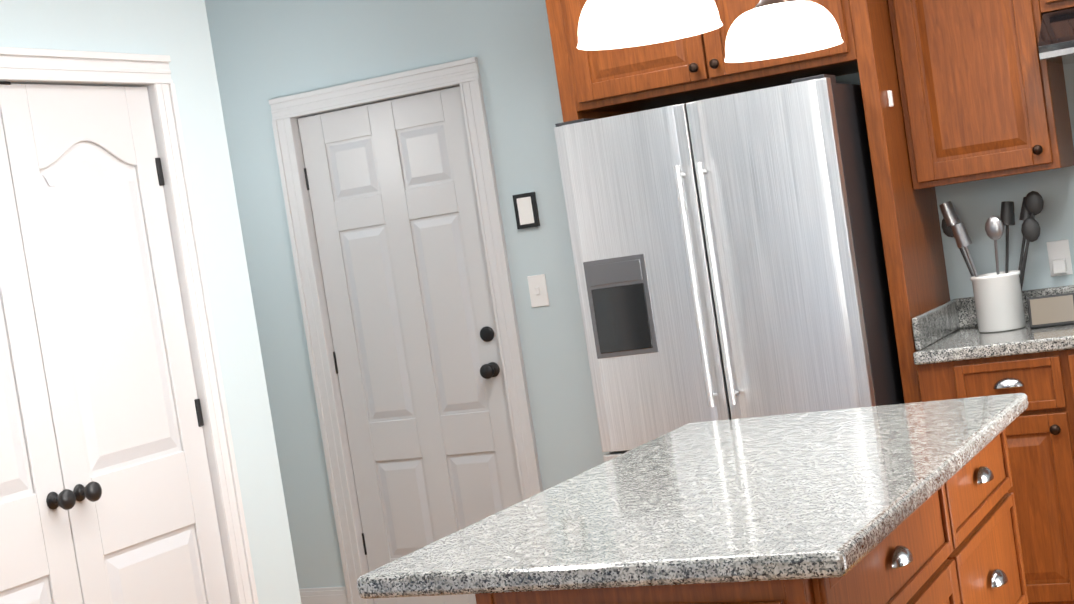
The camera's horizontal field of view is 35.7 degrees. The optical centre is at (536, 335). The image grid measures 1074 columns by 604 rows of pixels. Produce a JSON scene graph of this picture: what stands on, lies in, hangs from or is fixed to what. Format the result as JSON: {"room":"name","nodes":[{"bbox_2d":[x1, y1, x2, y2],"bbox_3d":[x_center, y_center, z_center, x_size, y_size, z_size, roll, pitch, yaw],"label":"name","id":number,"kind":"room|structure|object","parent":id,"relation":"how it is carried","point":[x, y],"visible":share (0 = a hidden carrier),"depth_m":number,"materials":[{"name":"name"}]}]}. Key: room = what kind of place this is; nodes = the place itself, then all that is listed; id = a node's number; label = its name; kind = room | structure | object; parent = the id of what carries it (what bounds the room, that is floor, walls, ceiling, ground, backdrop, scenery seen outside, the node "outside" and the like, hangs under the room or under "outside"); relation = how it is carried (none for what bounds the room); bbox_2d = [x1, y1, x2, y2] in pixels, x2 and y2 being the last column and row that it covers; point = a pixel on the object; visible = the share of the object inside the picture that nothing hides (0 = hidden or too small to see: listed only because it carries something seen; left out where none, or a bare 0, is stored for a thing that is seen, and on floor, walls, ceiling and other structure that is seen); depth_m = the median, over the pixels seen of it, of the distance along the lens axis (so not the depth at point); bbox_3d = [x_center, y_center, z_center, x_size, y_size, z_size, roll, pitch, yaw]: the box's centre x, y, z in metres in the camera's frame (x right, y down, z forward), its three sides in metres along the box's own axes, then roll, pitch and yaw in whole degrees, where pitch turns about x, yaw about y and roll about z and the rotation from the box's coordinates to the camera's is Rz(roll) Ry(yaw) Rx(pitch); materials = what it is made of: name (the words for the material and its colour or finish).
{"room":"kitchen","nodes":[
{"label":"kitchen","id":0,"kind":"room"},
{"bbox_2d":[0,0,300,603],"bbox_3d":[-1.649,0.077,3.911,0.120,2.740,3.190,-7,4,26],"label":"wall","id":1,"kind":"structure","parent":0,"point":[177,32],"depth_m":5.18,"materials":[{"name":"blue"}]},
{"bbox_2d":[0,113,82,603],"bbox_3d":[-1.401,0.368,4.190,0.101,2.037,0.622,-7,4,26],"label":"closet door","id":2,"kind":"structure","parent":1,"relation":"in","point":[38,564],"depth_m":4.39,"materials":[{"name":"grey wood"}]},
{"bbox_2d":[0,82,230,603],"bbox_3d":[-1.130,0.294,4.749,0.101,2.037,0.622,-7,4,26],"label":"closet door","id":3,"kind":"structure","parent":1,"relation":"in","point":[86,171],"depth_m":4.72,"materials":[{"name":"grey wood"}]},
{"bbox_2d":[0,47,258,603],"bbox_3d":[-1.613,0.380,3.886,0.148,2.135,2.775,-7,4,26],"label":"door frame","id":4,"kind":"structure","parent":1,"relation":"attached to","point":[151,73],"depth_m":5.02,"materials":[{"name":"white wood"}]},
{"bbox_2d":[205,0,1073,588],"bbox_3d":[0.925,-0.427,5.893,5.640,2.740,0.120,-7,4,26],"label":"wall","id":5,"kind":"structure","parent":0,"point":[265,52],"depth_m":6.37,"materials":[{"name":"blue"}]},
{"bbox_2d":[299,586,347,603],"bbox_3d":[-1.021,1.124,6.956,0.560,0.135,0.030,-7,4,26],"label":"baseboard","id":6,"kind":"structure","parent":5,"relation":"attached to","point":[331,595],"depth_m":6.85,"materials":[{"name":"white wood"}]},
{"bbox_2d":[268,57,542,603],"bbox_3d":[-0.466,0.047,6.618,0.950,2.135,0.148,-7,4,26],"label":"door frame","id":7,"kind":"structure","parent":5,"relation":"attached to","point":[287,112],"depth_m":6.62,"materials":[{"name":"white wood"}]},
{"bbox_2d":[298,86,522,603],"bbox_3d":[-0.476,0.090,6.592,0.778,2.033,0.106,-7,4,26],"label":"door","id":8,"kind":"structure","parent":5,"relation":"in","point":[390,184],"depth_m":6.60,"materials":[{"name":"grey wood"}]},
{"bbox_2d":[512,192,539,228],"bbox_3d":[-0.041,-0.470,6.279,0.090,0.130,0.015,-7,4,26],"label":"frame","id":9,"kind":"object","parent":5,"relation":"attached to","point":[526,210],"visible":1,"depth_m":6.27,"materials":[{"name":"black"}]},
{"bbox_2d":[527,274,548,307],"bbox_3d":[0.004,-0.169,6.299,0.075,0.120,0.011,-7,4,26],"label":"switch plate","id":10,"kind":"object","parent":5,"relation":"attached to","point":[537,285],"visible":1,"depth_m":6.30,"materials":[{"name":"white plastic"}]},
{"bbox_2d":[888,0,1073,189],"bbox_3d":[1.388,-0.987,5.311,0.456,0.975,0.379,-7,4,26],"label":"upper cabinet","id":11,"kind":"object","parent":5,"relation":"attached to","point":[982,87],"visible":1,"depth_m":5.19,"materials":[{"name":"brown wood"}]},
{"bbox_2d":[1039,0,1073,13],"bbox_3d":[1.903,-1.288,5.022,0.779,0.500,0.379,-7,4,26],"label":"upper cabinet","id":12,"kind":"object","parent":5,"relation":"attached to","point":[1047,6],"visible":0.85,"depth_m":5.07,"materials":[{"name":"brown wood"}]},
{"bbox_2d":[1038,8,1073,64],"bbox_3d":[1.925,-0.956,4.987,0.768,0.153,0.496,-7,4,26],"label":"range hood","id":13,"kind":"object","parent":12,"relation":"attached to","point":[1056,41],"visible":0.98,"depth_m":4.96,"materials":[{"name":"black"}]},
{"bbox_2d":[1046,239,1072,276],"bbox_3d":[1.704,-0.253,5.451,0.070,0.115,0.034,-7,4,26],"label":"electrical outlet","id":14,"kind":"object","parent":5,"relation":"attached to","point":[1059,258],"visible":1,"depth_m":5.45,"materials":[{"name":"white plastic"}]},
{"bbox_3d":[-1.396,1.569,2.345,7.200,0.100,9.100,-7,4,26],"label":"floor","id":15,"kind":"structure","parent":0,"visible":0},
{"bbox_2d":[554,74,904,461],"bbox_3d":[0.737,0.116,5.453,0.890,1.775,0.856,-7,4,26],"label":"fridge","id":16,"kind":"object","parent":15,"relation":"on","point":[728,256],"visible":0.71,"depth_m":5.08,"materials":[{"name":"grey metal"}]},
{"bbox_2d":[545,0,949,402],"bbox_3d":[0.754,-0.240,5.574,1.176,2.460,0.634,-7,4,26],"label":"cabinet","id":17,"kind":"object","parent":15,"relation":"on","point":[595,84],"visible":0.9,"depth_m":5.28,"materials":[{"name":"brown wood"}]},
{"bbox_2d":[887,90,893,106],"bbox_3d":[1.093,-0.734,5.167,0.012,0.050,0.020,-7,4,26],"label":"hook","id":18,"kind":"object","parent":17,"relation":"attached to","point":[890,98],"visible":0.98,"depth_m":5.16,"materials":[{"name":"white plastic"}]},
{"bbox_2d":[475,429,1027,603],"bbox_3d":[0.563,0.724,3.327,0.633,0.872,1.590,-7,4,26],"label":"kitchen island","id":19,"kind":"object","parent":15,"relation":"on","point":[955,539],"visible":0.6,"depth_m":3.12,"materials":[{"name":"brown wood"}]},
{"bbox_2d":[357,393,1027,598],"bbox_3d":[0.410,0.285,3.299,0.840,0.040,1.570,-7,4,26],"label":"island countertop","id":20,"kind":"structure","parent":19,"relation":"on","point":[828,494],"depth_m":2.95,"materials":[{"name":"stone"}]},
{"bbox_2d":[917,350,1073,603],"bbox_3d":[1.544,0.461,5.288,0.437,0.872,0.626,-7,4,26],"label":"base cabinet","id":21,"kind":"object","parent":15,"relation":"on","point":[1039,430],"depth_m":4.96,"materials":[{"name":"brown wood"}]},
{"bbox_2d":[1069,349,1073,408],"bbox_3d":[2.147,0.387,4.986,1.055,0.872,0.626,-7,4,26],"label":"base cabinet","id":22,"kind":"object","parent":15,"relation":"on","point":[1071,352],"depth_m":4.88,"materials":[{"name":"brown wood"}]},
{"bbox_2d":[912,285,1073,364],"bbox_3d":[2.243,-0.135,4.865,2.185,0.142,0.636,-7,4,26],"label":"countertop","id":23,"kind":"structure","parent":22,"relation":"on","point":[948,331],"depth_m":5.13,"materials":[{"name":"stone"}]},
{"bbox_2d":[939,191,1043,332],"bbox_3d":[1.472,-0.235,5.341,0.327,0.431,0.183,-7,4,26],"label":"crock","id":24,"kind":"object","parent":23,"relation":"on","point":[998,299],"visible":1,"depth_m":5.30,"materials":[{"name":"white ceramic"}]},
{"bbox_2d":[1027,292,1073,328],"bbox_3d":[1.622,-0.082,5.236,0.150,0.096,0.090,-7,4,26],"label":"box","id":25,"kind":"object","parent":23,"relation":"on","point":[1051,310],"visible":0.98,"depth_m":5.20,"materials":[{"name":"beige"}]},
{"bbox_3d":[-1.819,-1.235,2.182,7.200,0.100,9.100,-7,4,26],"label":"ceiling","id":26,"kind":"structure","parent":0,"visible":0},
{"bbox_2d":[577,0,722,49],"bbox_3d":[0.118,-1.006,2.828,0.252,1.002,0.252,-7,4,26],"label":"pendant light","id":27,"kind":"object","parent":26,"relation":"hanging from","point":[609,24],"visible":1,"depth_m":2.77,"materials":[{"name":"white glass"}]},
{"bbox_2d":[725,0,842,62],"bbox_3d":[0.448,-1.096,3.507,0.252,1.002,0.252,-7,4,26],"label":"pendant light","id":28,"kind":"object","parent":26,"relation":"hanging from","point":[766,29],"visible":1,"depth_m":3.45,"materials":[{"name":"white glass"}]}
]}

